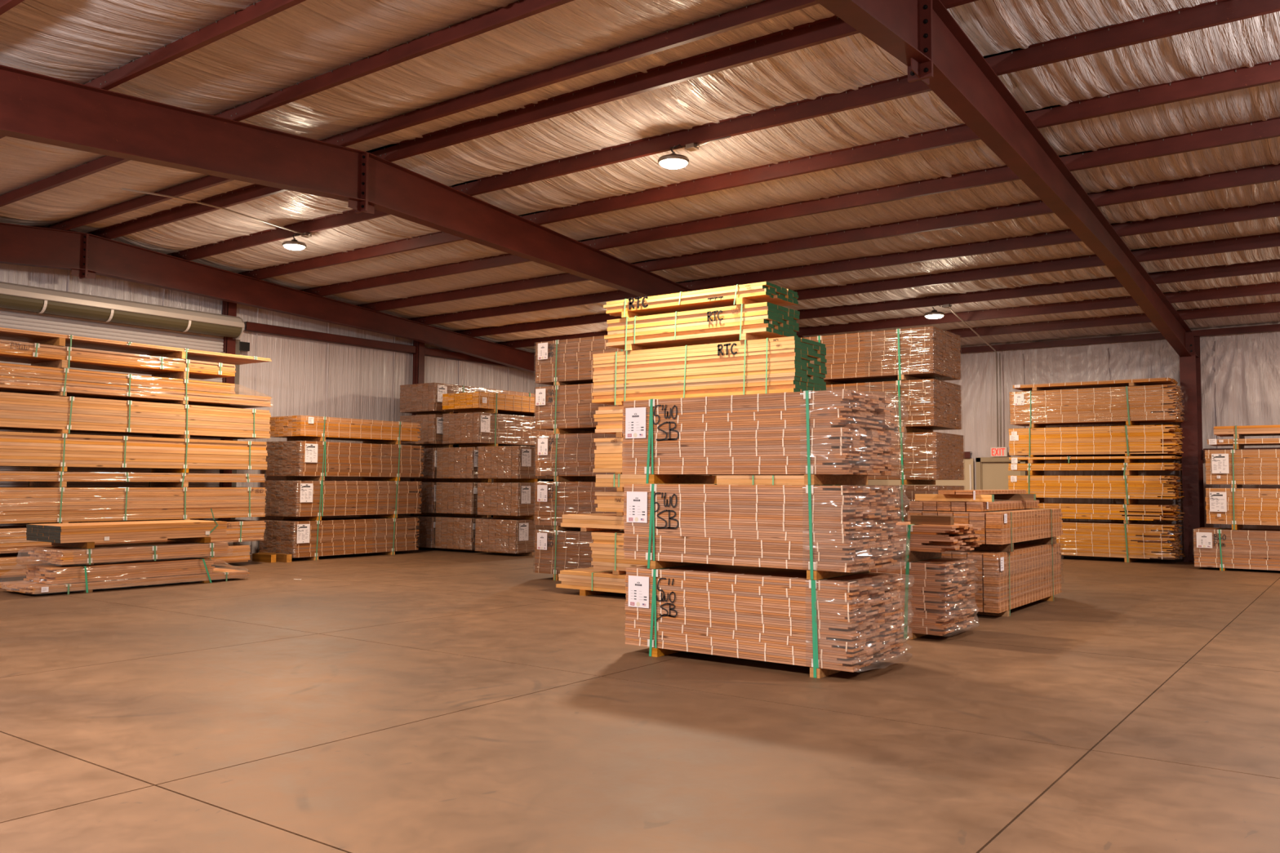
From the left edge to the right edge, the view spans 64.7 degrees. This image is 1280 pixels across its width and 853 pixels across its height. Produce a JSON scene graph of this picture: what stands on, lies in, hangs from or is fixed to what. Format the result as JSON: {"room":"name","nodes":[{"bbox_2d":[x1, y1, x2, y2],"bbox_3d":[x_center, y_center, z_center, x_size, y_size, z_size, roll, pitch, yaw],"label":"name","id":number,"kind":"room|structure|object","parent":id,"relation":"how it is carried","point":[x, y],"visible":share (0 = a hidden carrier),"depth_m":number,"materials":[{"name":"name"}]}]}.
{"room":"lumber warehouse","nodes":[
{"label":"lumber warehouse","id":0,"kind":"room"},
{"bbox_2d":[0,222,536,373],"bbox_3d":[-9.959,-2.569,18.031,0.220,1.761,31.150,-2,-4,36],"label":"roof beam","id":1,"kind":"structure","parent":0,"point":[86,255],"depth_m":19.89,"materials":[{"name":"red metal"}]},
{"bbox_2d":[0,226,555,555],"bbox_3d":[-10.512,-0.564,18.347,0.063,6.180,31.800,-2,-4,36],"label":"wall","id":2,"kind":"structure","parent":0,"point":[303,377],"depth_m":22.66,"materials":[{"name":"plastic"}]},
{"bbox_2d":[243,321,514,368],"bbox_3d":[-4.707,-1.818,26.177,0.170,0.180,12.250,-2,-4,36],"label":"beam","id":3,"kind":"structure","parent":2,"relation":"attached to","point":[251,326],"depth_m":23.46,"materials":[{"name":"red metal"}]},
{"bbox_2d":[0,547,1279,852],"bbox_3d":[0.800,2.211,9.893,28.500,0.160,32.200,-2,-4,36],"label":"floor","id":4,"kind":"structure","parent":0,"point":[421,700],"depth_m":6.55,"materials":[{"name":"brown concrete"}]},
{"bbox_2d":[0,556,249,594],"bbox_3d":[-7.540,2.183,15.124,1.124,0.373,3.620,-2,-4,36],"label":"bundle","id":5,"kind":"object","parent":4,"relation":"on","point":[43,578],"visible":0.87,"depth_m":14.42,"materials":[{"name":"brown wood"}]},
{"bbox_2d":[26,541,229,564],"bbox_3d":[-7.632,1.870,14.994,1.088,0.232,2.968,-2,-4,36],"label":"bundle","id":6,"kind":"object","parent":5,"relation":"on","point":[118,552],"visible":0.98,"depth_m":14.60,"materials":[{"name":"brown wood"}]},
{"bbox_2d":[26,508,226,548],"bbox_3d":[-7.591,1.491,15.066,1.074,0.529,2.471,-2,-4,36],"label":"bundle","id":7,"kind":"object","parent":6,"relation":"on","point":[82,535],"visible":1,"depth_m":14.55,"materials":[{"name":"brown wood"}]},
{"bbox_2d":[0,543,250,577],"bbox_3d":[-9.122,2.274,16.979,1.108,0.378,5.058,-2,-4,36],"label":"bundle","id":8,"kind":"object","parent":4,"relation":"on","point":[11,564],"visible":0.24,"depth_m":15.81,"materials":[{"name":"brown wood"}]},
{"bbox_2d":[0,519,266,553],"bbox_3d":[-9.031,1.872,17.122,1.108,0.438,5.357,-2,-4,36],"label":"bundle","id":9,"kind":"object","parent":8,"relation":"on","point":[12,538],"visible":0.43,"depth_m":17.09,"materials":[{"name":"brown wood"}]},
{"bbox_2d":[0,486,266,524],"bbox_3d":[-9.027,1.340,17.152,1.108,0.624,5.357,-2,-4,36],"label":"bundle","id":10,"kind":"object","parent":9,"relation":"on","point":[32,504],"visible":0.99,"depth_m":16.84,"materials":[{"name":"brown wood"}]},
{"bbox_2d":[0,471,265,487],"bbox_3d":[-9.049,0.901,17.144,1.108,0.248,5.378,-2,-4,36],"label":"bundle","id":11,"kind":"object","parent":10,"relation":"on","point":[34,478],"visible":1,"depth_m":16.90,"materials":[{"name":"brown wood"}]},
{"bbox_2d":[0,431,267,472],"bbox_3d":[-9.040,0.475,17.175,1.108,0.604,5.388,-2,-4,36],"label":"bundle","id":12,"kind":"object","parent":11,"relation":"on","point":[39,451],"visible":0.99,"depth_m":16.88,"materials":[{"name":"brown wood"}]},
{"bbox_2d":[0,391,271,439],"bbox_3d":[-9.022,-0.125,17.229,1.108,0.598,5.439,-2,-4,36],"label":"bundle","id":13,"kind":"object","parent":12,"relation":"on","point":[35,413],"visible":1,"depth_m":16.93,"materials":[{"name":"brown wood"}]},
{"bbox_2d":[0,362,271,408],"bbox_3d":[-9.020,-0.648,17.246,1.120,0.444,5.520,-2,-4,36],"label":"bundle","id":14,"kind":"object","parent":13,"relation":"on","point":[14,378],"visible":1,"depth_m":16.90,"materials":[{"name":"brown wood"}]},
{"bbox_2d":[0,339,235,379],"bbox_3d":[-9.249,-1.063,16.962,1.108,0.348,4.757,-2,-4,36],"label":"bundle","id":15,"kind":"object","parent":14,"relation":"on","point":[34,354],"visible":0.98,"depth_m":16.86,"materials":[{"name":"brown wood"}]},
{"bbox_2d":[0,327,271,364],"bbox_3d":[-9.049,-1.316,17.248,1.108,0.188,5.512,-2,-4,36],"label":"bundle","id":16,"kind":"object","parent":15,"relation":"on","point":[6,334],"visible":0.95,"depth_m":17.25,"materials":[{"name":"brown wood"}]},
{"bbox_2d":[217,300,236,543],"bbox_3d":[-8.523,-0.182,20.801,0.200,5.693,0.200,-2,-4,36],"label":"wall post","id":17,"kind":"object","parent":4,"relation":"on","point":[229,308],"visible":0.02,"depth_m":20.80,"materials":[{"name":"red metal"}]},
{"bbox_2d":[0,281,249,543],"bbox_3d":[-10.050,0.065,18.355,0.525,4.930,6.620,-2,-4,36],"label":"door","id":18,"kind":"structure","parent":17,"relation":"attached to","point":[28,303],"depth_m":18.80,"materials":[{"name":"grey metal"}]},
{"bbox_2d":[0,281,244,339],"bbox_3d":[-10.143,-2.181,18.316,0.505,0.450,6.230,-2,-4,36],"label":"hood","id":19,"kind":"object","parent":18,"relation":"attached to","point":[28,301],"depth_m":18.69,"materials":[{"name":"beige metal"}]},
{"bbox_2d":[258,516,419,559],"bbox_3d":[-6.239,2.326,21.226,1.181,0.778,3.233,-2,-4,36],"label":"bundle","id":20,"kind":"object","parent":4,"relation":"on","point":[308,540],"visible":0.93,"depth_m":20.47,"materials":[{"name":"brown wood"}]},
{"bbox_2d":[262,480,422,520],"bbox_3d":[-6.206,1.542,21.311,1.184,0.794,3.237,-2,-4,36],"label":"bundle","id":21,"kind":"object","parent":20,"relation":"on","point":[290,500],"visible":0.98,"depth_m":20.52,"materials":[{"name":"brown wood"}]},
{"bbox_2d":[265,440,423,480],"bbox_3d":[-6.170,0.756,21.393,1.178,0.784,3.232,-2,-4,36],"label":"bundle","id":22,"kind":"object","parent":21,"relation":"on","point":[311,460],"visible":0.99,"depth_m":20.61,"materials":[{"name":"brown wood"}]},
{"bbox_2d":[269,415,421,444],"bbox_3d":[-6.204,0.112,21.380,1.168,0.498,3.090,-2,-4,36],"label":"bundle","id":23,"kind":"object","parent":22,"relation":"on","point":[295,428],"visible":0.98,"depth_m":20.65,"materials":[{"name":"beige wood"}]},
{"bbox_2d":[409,340,425,515],"bbox_3d":[-5.495,0.259,24.923,0.200,5.305,0.200,-2,-4,36],"label":"wall post","id":24,"kind":"object","parent":4,"relation":"on","point":[418,377],"visible":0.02,"depth_m":24.95,"materials":[{"name":"red metal"}]},
{"bbox_2d":[397,515,453,550],"bbox_3d":[-3.917,2.550,24.927,1.207,0.768,4.325,-2,-4,36],"label":"bundle","id":25,"kind":"object","parent":4,"relation":"on","point":[426,527],"visible":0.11,"depth_m":23.01,"materials":[{"name":"brown wood"}]},
{"bbox_2d":[413,482,546,515],"bbox_3d":[-3.913,1.774,24.970,1.211,0.783,4.326,-2,-4,36],"label":"bundle","id":26,"kind":"object","parent":25,"relation":"on","point":[428,492],"visible":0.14,"depth_m":23.02,"materials":[{"name":"brown wood"}]},
{"bbox_2d":[400,448,540,482],"bbox_3d":[-3.911,0.990,25.014,1.215,0.783,4.325,-2,-4,36],"label":"bundle","id":27,"kind":"object","parent":26,"relation":"on","point":[429,458],"visible":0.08,"depth_m":23.08,"materials":[{"name":"brown wood"}]},
{"bbox_2d":[400,413,460,448],"bbox_3d":[-3.903,0.216,25.056,1.209,0.763,4.324,-2,-4,36],"label":"bundle","id":28,"kind":"object","parent":27,"relation":"on","point":[431,430],"visible":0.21,"depth_m":23.18,"materials":[{"name":"brown wood"}]},
{"bbox_2d":[400,382,535,415],"bbox_3d":[-3.898,-0.528,25.097,1.208,0.724,4.324,-2,-4,36],"label":"bundle","id":29,"kind":"object","parent":28,"relation":"on","point":[426,398],"visible":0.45,"depth_m":23.44,"materials":[{"name":"brown wood"}]},
{"bbox_2d":[435,515,493,551],"bbox_3d":[-2.903,2.519,24.249,1.190,0.768,4.327,-2,-4,36],"label":"bundle","id":30,"kind":"object","parent":4,"relation":"on","point":[455,533],"visible":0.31,"depth_m":22.50,"materials":[{"name":"brown wood"}]},
{"bbox_2d":[435,482,528,517],"bbox_3d":[-2.897,1.743,24.291,1.187,0.783,4.326,-2,-4,36],"label":"bundle","id":31,"kind":"object","parent":30,"relation":"on","point":[456,499],"visible":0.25,"depth_m":22.55,"materials":[{"name":"brown wood"}]},
{"bbox_2d":[435,447,553,482],"bbox_3d":[-2.890,0.959,24.334,1.192,0.783,4.326,-2,-4,36],"label":"bundle","id":32,"kind":"object","parent":31,"relation":"on","point":[460,464],"visible":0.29,"depth_m":22.61,"materials":[{"name":"brown wood"}]},
{"bbox_2d":[442,412,553,447],"bbox_3d":[-2.735,0.179,24.267,1.190,0.764,4.327,-2,-4,36],"label":"bundle","id":33,"kind":"object","parent":32,"relation":"on","point":[472,429],"visible":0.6,"depth_m":22.74,"materials":[{"name":"brown wood"}]},
{"bbox_2d":[442,391,535,417],"bbox_3d":[-2.740,-0.430,24.251,1.185,0.448,4.314,-2,-4,36],"label":"bundle","id":34,"kind":"object","parent":33,"relation":"on","point":[471,402],"visible":0.52,"depth_m":22.74,"materials":[{"name":"brown wood"}]},
{"bbox_2d":[475,518,553,555],"bbox_3d":[-1.824,2.472,23.276,1.240,0.768,4.327,-2,-4,36],"label":"bundle","id":35,"kind":"object","parent":4,"relation":"on","point":[494,535],"visible":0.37,"depth_m":21.53,"materials":[{"name":"brown wood"}]},
{"bbox_2d":[477,482,550,519],"bbox_3d":[-1.779,1.694,23.289,1.239,0.783,4.327,-2,-4,36],"label":"bundle","id":36,"kind":"object","parent":35,"relation":"on","point":[500,500],"visible":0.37,"depth_m":21.53,"materials":[{"name":"brown wood"}]},
{"bbox_2d":[477,445,553,482],"bbox_3d":[-1.776,0.910,23.333,1.243,0.783,4.326,-2,-4,36],"label":"bundle","id":37,"kind":"object","parent":36,"relation":"on","point":[515,463],"visible":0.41,"depth_m":21.59,"materials":[{"name":"brown wood"}]},
{"bbox_2d":[534,528,619,581],"bbox_3d":[-0.472,2.074,16.234,2.278,0.798,1.187,-2,-4,36],"label":"bundle","id":38,"kind":"object","parent":4,"relation":"on","point":[555,551],"visible":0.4,"depth_m":16.12,"materials":[{"name":"brown wood"}]},
{"bbox_2d":[534,481,624,530],"bbox_3d":[-0.473,1.283,16.281,2.278,0.784,1.188,-2,-4,36],"label":"bundle","id":39,"kind":"object","parent":38,"relation":"on","point":[556,500],"visible":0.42,"depth_m":16.15,"materials":[{"name":"brown wood"}]},
{"bbox_2d":[534,432,616,481],"bbox_3d":[-0.471,0.509,16.325,2.280,0.764,1.188,-2,-4,36],"label":"bundle","id":40,"kind":"object","parent":39,"relation":"on","point":[564,457],"visible":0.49,"depth_m":16.16,"materials":[{"name":"brown wood"}]},
{"bbox_2d":[534,382,615,434],"bbox_3d":[-0.481,-0.264,16.379,2.279,0.784,1.188,-2,-4,36],"label":"bundle","id":41,"kind":"object","parent":40,"relation":"on","point":[561,409],"visible":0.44,"depth_m":16.23,"materials":[{"name":"brown wood"}]},
{"bbox_2d":[535,334,625,385],"bbox_3d":[-0.479,-1.025,16.424,2.280,0.738,1.188,-2,-4,36],"label":"bundle","id":42,"kind":"object","parent":41,"relation":"on","point":[569,362],"visible":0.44,"depth_m":16.23,"materials":[{"name":"brown wood"}]},
{"bbox_2d":[555,567,626,595],"bbox_3d":[0.596,2.168,13.552,3.800,0.328,0.894,-2,-4,36],"label":"bundle","id":43,"kind":"object","parent":4,"relation":"on","point":[590,581],"visible":0.34,"depth_m":14.00,"materials":[{"name":"yellow wood"}]},
{"bbox_2d":[589,530,647,574],"bbox_3d":[0.834,1.715,13.404,3.168,0.558,0.894,-2,-4,36],"label":"bundle","id":44,"kind":"object","parent":43,"relation":"on","point":[606,548],"visible":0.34,"depth_m":13.78,"materials":[{"name":"yellow wood"}]},
{"bbox_2d":[560,513,624,531],"bbox_3d":[0.583,1.333,13.611,3.654,0.222,0.890,-2,-4,36],"label":"bundle","id":45,"kind":"object","parent":44,"relation":"on","point":[588,522],"visible":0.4,"depth_m":14.05,"materials":[{"name":"yellow wood"}]},
{"bbox_2d":[594,491,626,515],"bbox_3d":[0.894,1.042,13.398,3.156,0.322,0.894,-2,-4,36],"label":"bundle","id":46,"kind":"object","parent":45,"relation":"on","point":[606,501],"visible":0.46,"depth_m":13.84,"materials":[{"name":"yellow wood"}]},
{"bbox_2d":[595,474,840,491],"bbox_3d":[0.955,0.753,13.373,3.293,0.238,0.894,-2,-4,36],"label":"bundle","id":47,"kind":"object","parent":46,"relation":"on","point":[798,480],"visible":0.34,"depth_m":12.72,"materials":[{"name":"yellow wood"}]},
{"bbox_2d":[592,437,622,474],"bbox_3d":[0.873,0.389,13.453,3.159,0.492,0.894,-2,-4,36],"label":"bundle","id":48,"kind":"object","parent":47,"relation":"on","point":[608,453],"visible":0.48,"depth_m":13.88,"materials":[{"name":"yellow wood"}]},
{"bbox_2d":[593,405,623,437],"bbox_3d":[0.883,-0.080,13.475,3.159,0.432,0.890,-2,-4,36],"label":"bundle","id":49,"kind":"object","parent":48,"relation":"on","point":[609,420],"visible":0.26,"depth_m":13.90,"materials":[{"name":"yellow wood"}]},
{"bbox_2d":[591,336,826,405],"bbox_3d":[0.845,-0.671,13.538,3.208,0.738,0.896,-2,-4,36],"label":"bundle","id":50,"kind":"object","parent":49,"relation":"on","point":[789,364],"visible":0.91,"depth_m":12.96,"materials":[{"name":"yellow wood"}]},
{"bbox_2d":[604,302,799,351],"bbox_3d":[0.794,-1.268,13.611,2.583,0.458,0.896,-2,-4,36],"label":"bundle","id":51,"kind":"object","parent":50,"relation":"on","point":[763,320],"visible":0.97,"depth_m":13.15,"materials":[{"name":"yellow wood"}]},
{"bbox_2d":[603,281,798,318],"bbox_3d":[0.782,-1.628,13.641,2.579,0.260,0.896,-2,-4,36],"label":"bundle","id":52,"kind":"object","parent":51,"relation":"on","point":[763,291],"visible":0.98,"depth_m":13.19,"materials":[{"name":"yellow wood"}]},
{"bbox_2d":[624,563,904,678],"bbox_3d":[1.164,1.693,9.071,2.468,0.788,1.152,-2,-4,36],"label":"bundle","id":53,"kind":"object","parent":4,"relation":"on","point":[848,623],"visible":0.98,"depth_m":8.61,"materials":[{"name":"brown wood"}]},
{"bbox_2d":[622,484,901,580],"bbox_3d":[1.153,0.913,9.139,2.463,0.774,1.162,-2,-4,36],"label":"bundle","id":54,"kind":"object","parent":53,"relation":"on","point":[827,531],"visible":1,"depth_m":8.64,"materials":[{"name":"brown wood"}]},
{"bbox_2d":[622,389,897,484],"bbox_3d":[1.143,0.137,9.193,2.468,0.778,1.156,-2,-4,36],"label":"bundle","id":55,"kind":"object","parent":54,"relation":"on","point":[840,437],"visible":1,"depth_m":8.72,"materials":[{"name":"brown wood"}]},
{"bbox_2d":[893,550,901,555],"bbox_3d":[3.687,2.065,15.530,2.272,0.788,1.210,-2,-4,36],"label":"bundle","id":56,"kind":"object","parent":4,"relation":"on","point":[899,553],"visible":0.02,"depth_m":14.74,"materials":[{"name":"brown wood"}]},
{"bbox_2d":[840,484,964,521],"bbox_3d":[3.692,1.282,15.574,2.272,0.758,1.211,-2,-4,36],"label":"bundle","id":57,"kind":"object","parent":56,"relation":"on","point":[906,493],"visible":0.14,"depth_m":14.72,"materials":[{"name":"brown wood"}]},
{"bbox_2d":[867,431,964,484],"bbox_3d":[3.697,0.515,15.616,2.273,0.764,1.211,-2,-4,36],"label":"bundle","id":58,"kind":"object","parent":57,"relation":"on","point":[922,458],"visible":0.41,"depth_m":14.74,"materials":[{"name":"brown wood"}]},
{"bbox_2d":[826,378,961,432],"bbox_3d":[3.677,-0.253,15.676,2.271,0.764,1.210,-2,-4,36],"label":"bundle","id":59,"kind":"object","parent":58,"relation":"on","point":[920,406],"visible":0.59,"depth_m":14.84,"materials":[{"name":"brown wood"}]},
{"bbox_2d":[804,326,960,385],"bbox_3d":[3.681,-1.019,15.719,2.272,0.758,1.211,-2,-4,36],"label":"bundle","id":60,"kind":"object","parent":59,"relation":"on","point":[926,353],"visible":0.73,"depth_m":15.09,"materials":[{"name":"brown wood"}]},
{"bbox_2d":[869,555,976,639],"bbox_3d":[2.594,1.812,10.987,2.041,0.778,0.982,-2,-4,36],"label":"bundle","id":61,"kind":"object","parent":4,"relation":"on","point":[935,593],"visible":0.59,"depth_m":10.30,"materials":[{"name":"brown wood"}]},
{"bbox_2d":[892,521,982,561],"bbox_3d":[2.615,1.232,11.003,1.984,0.378,0.928,-2,-4,36],"label":"bundle","id":62,"kind":"object","parent":61,"relation":"on","point":[918,542],"visible":0.43,"depth_m":10.33,"materials":[{"name":"brown wood"}]},
{"bbox_2d":[941,542,1062,617],"bbox_3d":[4.636,1.960,13.352,1.143,0.768,3.022,-2,-4,36],"label":"bundle","id":63,"kind":"object","parent":4,"relation":"on","point":[1004,581],"visible":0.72,"depth_m":12.29,"materials":[{"name":"brown wood"}]},
{"bbox_2d":[907,508,1062,551],"bbox_3d":[4.629,1.335,13.352,1.176,0.478,2.880,-2,-4,36],"label":"bundle","id":64,"kind":"object","parent":63,"relation":"on","point":[1000,529],"visible":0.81,"depth_m":12.33,"materials":[{"name":"brown wood"}]},
{"bbox_2d":[909,499,1039,511],"bbox_3d":[4.482,1.033,13.363,0.887,0.114,2.604,-2,-4,36],"label":"bundle","id":65,"kind":"object","parent":64,"relation":"on","point":[997,504],"visible":0.9,"depth_m":12.46,"materials":[{"name":"brown wood"}]},
{"bbox_2d":[915,493,994,502],"bbox_3d":[3.853,0.875,12.397,0.950,0.085,0.090,-2,-4,36],"label":"bearer","id":66,"kind":"object","parent":65,"relation":"on","point":[923,497],"visible":0.93,"depth_m":12.36,"materials":[{"name":"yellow wood"}]},
{"bbox_2d":[1056,520,1185,562],"bbox_3d":[9.686,2.432,21.494,3.381,0.788,0.982,-2,-4,36],"label":"bundle","id":67,"kind":"object","parent":4,"relation":"on","point":[1132,542],"visible":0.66,"depth_m":20.78,"materials":[{"name":"brown wood"}]},
{"bbox_2d":[1035,502,1185,524],"bbox_3d":[9.678,1.840,21.535,3.333,0.394,0.978,-2,-4,36],"label":"bundle","id":68,"kind":"object","parent":67,"relation":"on","point":[1129,513],"visible":0.68,"depth_m":20.86,"materials":[{"name":"brown wood"}]},
{"bbox_2d":[1008,475,1185,504],"bbox_3d":[9.693,1.346,21.554,3.321,0.594,0.978,-2,-4,36],"label":"bundle","id":69,"kind":"object","parent":68,"relation":"on","point":[1044,486],"visible":0.91,"depth_m":21.05,"materials":[{"name":"brown wood"}]},
{"bbox_2d":[1008,462,1182,475],"bbox_3d":[9.690,0.919,21.582,3.288,0.258,0.978,-2,-4,36],"label":"bundle","id":70,"kind":"object","parent":69,"relation":"on","point":[1129,468],"visible":1,"depth_m":21.16,"materials":[{"name":"brown wood"}]},
{"bbox_2d":[1008,455,1182,463],"bbox_3d":[9.701,0.719,21.585,3.288,0.138,0.978,-2,-4,36],"label":"bundle","id":71,"kind":"object","parent":70,"relation":"on","point":[1127,459],"visible":0.98,"depth_m":21.29,"materials":[{"name":"brown wood"}]},
{"bbox_2d":[1008,424,1184,457],"bbox_3d":[9.724,0.334,21.591,3.324,0.628,0.978,-2,-4,36],"label":"bundle","id":72,"kind":"object","parent":71,"relation":"on","point":[1126,440],"visible":0.99,"depth_m":21.13,"materials":[{"name":"brown wood"}]},
{"bbox_2d":[1008,384,1184,428],"bbox_3d":[9.770,-0.387,21.596,3.394,0.808,0.991,-2,-4,36],"label":"bundle","id":73,"kind":"object","parent":72,"relation":"on","point":[1127,405],"visible":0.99,"depth_m":21.18,"materials":[{"name":"beige wood"}]},
{"bbox_2d":[1013,377,1177,391],"bbox_3d":[9.725,-0.860,21.663,3.104,0.140,0.972,-2,-4,36],"label":"bundle","id":74,"kind":"object","parent":73,"relation":"on","point":[1151,381],"visible":0.97,"depth_m":21.36,"materials":[{"name":"beige wood"}]},
{"bbox_2d":[1179,332,1204,562],"bbox_3d":[11.601,0.434,21.218,0.340,4.770,0.770,-2,-4,36],"label":"steel column","id":75,"kind":"structure","parent":4,"relation":"on","point":[1189,366],"depth_m":20.97,"materials":[{"name":"red metal"}]},
{"bbox_2d":[814,0,1192,356],"bbox_3d":[2.479,-2.998,8.944,0.220,1.761,31.150,-2,-4,36],"label":"roof beam","id":76,"kind":"structure","parent":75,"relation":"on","point":[923,35],"depth_m":10.66,"materials":[{"name":"red metal"}]},
{"bbox_2d":[86,0,977,239],"bbox_3d":[1.041,-3.872,10.510,28.060,0.193,0.124,-2,-4,36],"label":"roof purlin","id":77,"kind":"structure","parent":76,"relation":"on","point":[830,28],"depth_m":11.76,"materials":[{"name":"red metal"}]},
{"bbox_2d":[943,301,1279,337],"bbox_3d":[9.131,-2.175,21.504,28.060,0.193,0.124,-2,-4,36],"label":"roof purlin","id":78,"kind":"structure","parent":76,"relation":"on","point":[1270,307],"depth_m":21.01,"materials":[{"name":"red metal"}]},
{"bbox_2d":[1193,527,1279,570],"bbox_3d":[12.074,2.299,18.569,3.230,0.758,1.085,-2,-4,36],"label":"bundle","id":79,"kind":"object","parent":4,"relation":"on","point":[1224,548],"visible":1,"depth_m":18.69,"materials":[{"name":"brown wood"}]},
{"bbox_2d":[1204,488,1279,529],"bbox_3d":[12.318,1.531,18.593,3.230,0.778,1.100,-2,-4,36],"label":"bundle","id":80,"kind":"object","parent":79,"relation":"on","point":[1237,507],"visible":0.99,"depth_m":18.77,"materials":[{"name":"beige wood"}]},
{"bbox_2d":[1204,448,1279,488],"bbox_3d":[12.323,0.781,18.626,3.230,0.718,1.085,-2,-4,36],"label":"bundle","id":81,"kind":"object","parent":80,"relation":"on","point":[1239,467],"visible":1,"depth_m":18.80,"materials":[{"name":"beige wood"}]},
{"bbox_2d":[1207,438,1279,449],"bbox_3d":[12.359,0.320,18.631,3.208,0.200,1.078,-2,-4,36],"label":"bundle","id":82,"kind":"object","parent":81,"relation":"on","point":[1238,444],"visible":0.98,"depth_m":18.88,"materials":[{"name":"beige wood"}]},
{"bbox_2d":[1213,425,1279,439],"bbox_3d":[12.450,0.096,18.579,3.236,0.244,1.078,-2,-4,36],"label":"bundle","id":83,"kind":"object","parent":82,"relation":"on","point":[1237,432],"visible":0.95,"depth_m":18.85,"materials":[{"name":"beige wood"}]},
{"bbox_3d":[5.362,0.649,25.776,0.340,4.770,0.770,-2,-4,36],"label":"steel column","id":84,"kind":"structure","parent":4,"relation":"on","visible":0},
{"bbox_2d":[0,64,804,337],"bbox_3d":[-3.736,-2.784,13.484,0.220,1.761,31.150,-2,-4,36],"label":"roof beam","id":85,"kind":"structure","parent":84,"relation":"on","point":[35,107],"depth_m":12.45,"materials":[{"name":"red metal"}]},
{"bbox_2d":[0,0,305,138],"bbox_3d":[-1.180,-3.822,7.468,28.060,0.193,0.124,-2,-4,36],"label":"roof purlin","id":86,"kind":"structure","parent":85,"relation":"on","point":[260,11],"depth_m":9.71,"materials":[{"name":"red metal"}]},
{"bbox_2d":[0,0,573,207],"bbox_3d":[-0.280,-3.864,8.702,28.060,0.193,0.124,-2,-4,36],"label":"roof purlin","id":87,"kind":"structure","parent":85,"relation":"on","point":[518,10],"depth_m":10.69,"materials":[{"name":"red metal"}]},
{"bbox_2d":[46,0,818,230],"bbox_3d":[0.620,-3.906,9.936,28.060,0.193,0.124,-2,-4,36],"label":"roof purlin","id":88,"kind":"structure","parent":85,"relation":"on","point":[766,9],"depth_m":11.27,"materials":[{"name":"red metal"}]},
{"bbox_2d":[166,0,1279,260],"bbox_3d":[1.940,-3.683,11.731,28.060,0.193,0.124,-2,-4,36],"label":"roof purlin","id":89,"kind":"structure","parent":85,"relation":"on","point":[1206,15],"depth_m":11.64,"materials":[{"name":"red metal"}]},
{"bbox_2d":[657,144,688,168],"bbox_3d":[0.425,-3.431,12.801,0.400,0.268,0.400,-2,-4,36],"label":"hanging lamp","id":90,"kind":"object","parent":89,"relation":"hanging from","point":[672,161],"visible":1,"depth_m":12.70,"materials":[{"name":"silver metal"}]},
{"bbox_2d":[238,58,1279,279],"bbox_3d":[2.839,-3.494,12.953,28.060,0.193,0.124,-2,-4,36],"label":"roof purlin","id":91,"kind":"structure","parent":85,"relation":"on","point":[1265,73],"depth_m":13.05,"materials":[{"name":"red metal"}]},
{"bbox_2d":[356,163,1279,311],"bbox_3d":[4.636,-3.117,15.396,28.060,0.193,0.124,-2,-4,36],"label":"roof purlin","id":92,"kind":"structure","parent":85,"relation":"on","point":[1267,173],"depth_m":15.91,"materials":[{"name":"red metal"}]},
{"bbox_2d":[408,200,1279,324],"bbox_3d":[5.535,-2.929,16.618,28.060,0.193,0.124,-2,-4,36],"label":"roof purlin","id":93,"kind":"structure","parent":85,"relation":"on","point":[1267,210],"depth_m":17.30,"materials":[{"name":"red metal"}]},
{"bbox_2d":[453,232,1279,337],"bbox_3d":[6.434,-2.740,17.839,28.060,0.193,0.124,-2,-4,36],"label":"roof purlin","id":94,"kind":"structure","parent":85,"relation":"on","point":[1268,240],"depth_m":18.04,"materials":[{"name":"red metal"}]},
{"bbox_2d":[496,258,1279,348],"bbox_3d":[7.333,-2.552,19.061,28.060,0.193,0.124,-2,-4,36],"label":"roof purlin","id":95,"kind":"structure","parent":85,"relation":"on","point":[1271,265],"depth_m":19.21,"materials":[{"name":"red metal"}]},
{"bbox_2d":[532,281,1279,353],"bbox_3d":[8.232,-2.363,20.282,28.060,0.193,0.124,-2,-4,36],"label":"roof purlin","id":96,"kind":"structure","parent":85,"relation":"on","point":[1268,288],"depth_m":20.33,"materials":[{"name":"red metal"}]},
{"bbox_2d":[960,324,1279,353],"bbox_3d":[10.160,-1.927,22.798,27.940,0.130,0.093,-2,-4,36],"label":"strut","id":97,"kind":"object","parent":84,"relation":"attached to","point":[1273,327],"visible":0.44,"depth_m":22.49,"materials":[{"name":"red metal"}]},
{"bbox_2d":[0,0,1279,352],"bbox_3d":[0.833,-3.376,10.203,28.100,1.257,31.800,-2,-4,36],"label":"ceiling","id":98,"kind":"structure","parent":0,"point":[81,42],"depth_m":12.59,"materials":[{"name":"plastic"}]},
{"bbox_2d":[299,116,1279,296],"bbox_3d":[3.738,-3.306,14.175,28.060,0.193,0.124,-2,-4,36],"label":"roof purlin","id":99,"kind":"structure","parent":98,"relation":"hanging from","point":[1269,128],"depth_m":14.48,"materials":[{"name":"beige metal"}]},
{"bbox_2d":[894,321,1279,559],"bbox_3d":[10.206,0.411,22.853,28.100,4.980,0.167,-2,-4,36],"label":"wall","id":100,"kind":"structure","parent":0,"point":[1240,373],"depth_m":22.36,"materials":[{"name":"plastic"}]},
{"bbox_2d":[730,458,973,489],"bbox_3d":[3.548,2.018,27.451,11.040,2.200,0.040,-2,-4,36],"label":"trim","id":101,"kind":"structure","parent":100,"relation":"attached to","point":[966,482],"depth_m":24.46,"materials":[{"name":"beige"}]},
{"bbox_2d":[975,457,1026,489],"bbox_3d":[8.519,1.834,23.783,1.140,2.220,0.140,-2,-4,36],"label":"door","id":102,"kind":"structure","parent":100,"relation":"in","point":[993,474],"depth_m":23.90,"materials":[{"name":"beige paint"}]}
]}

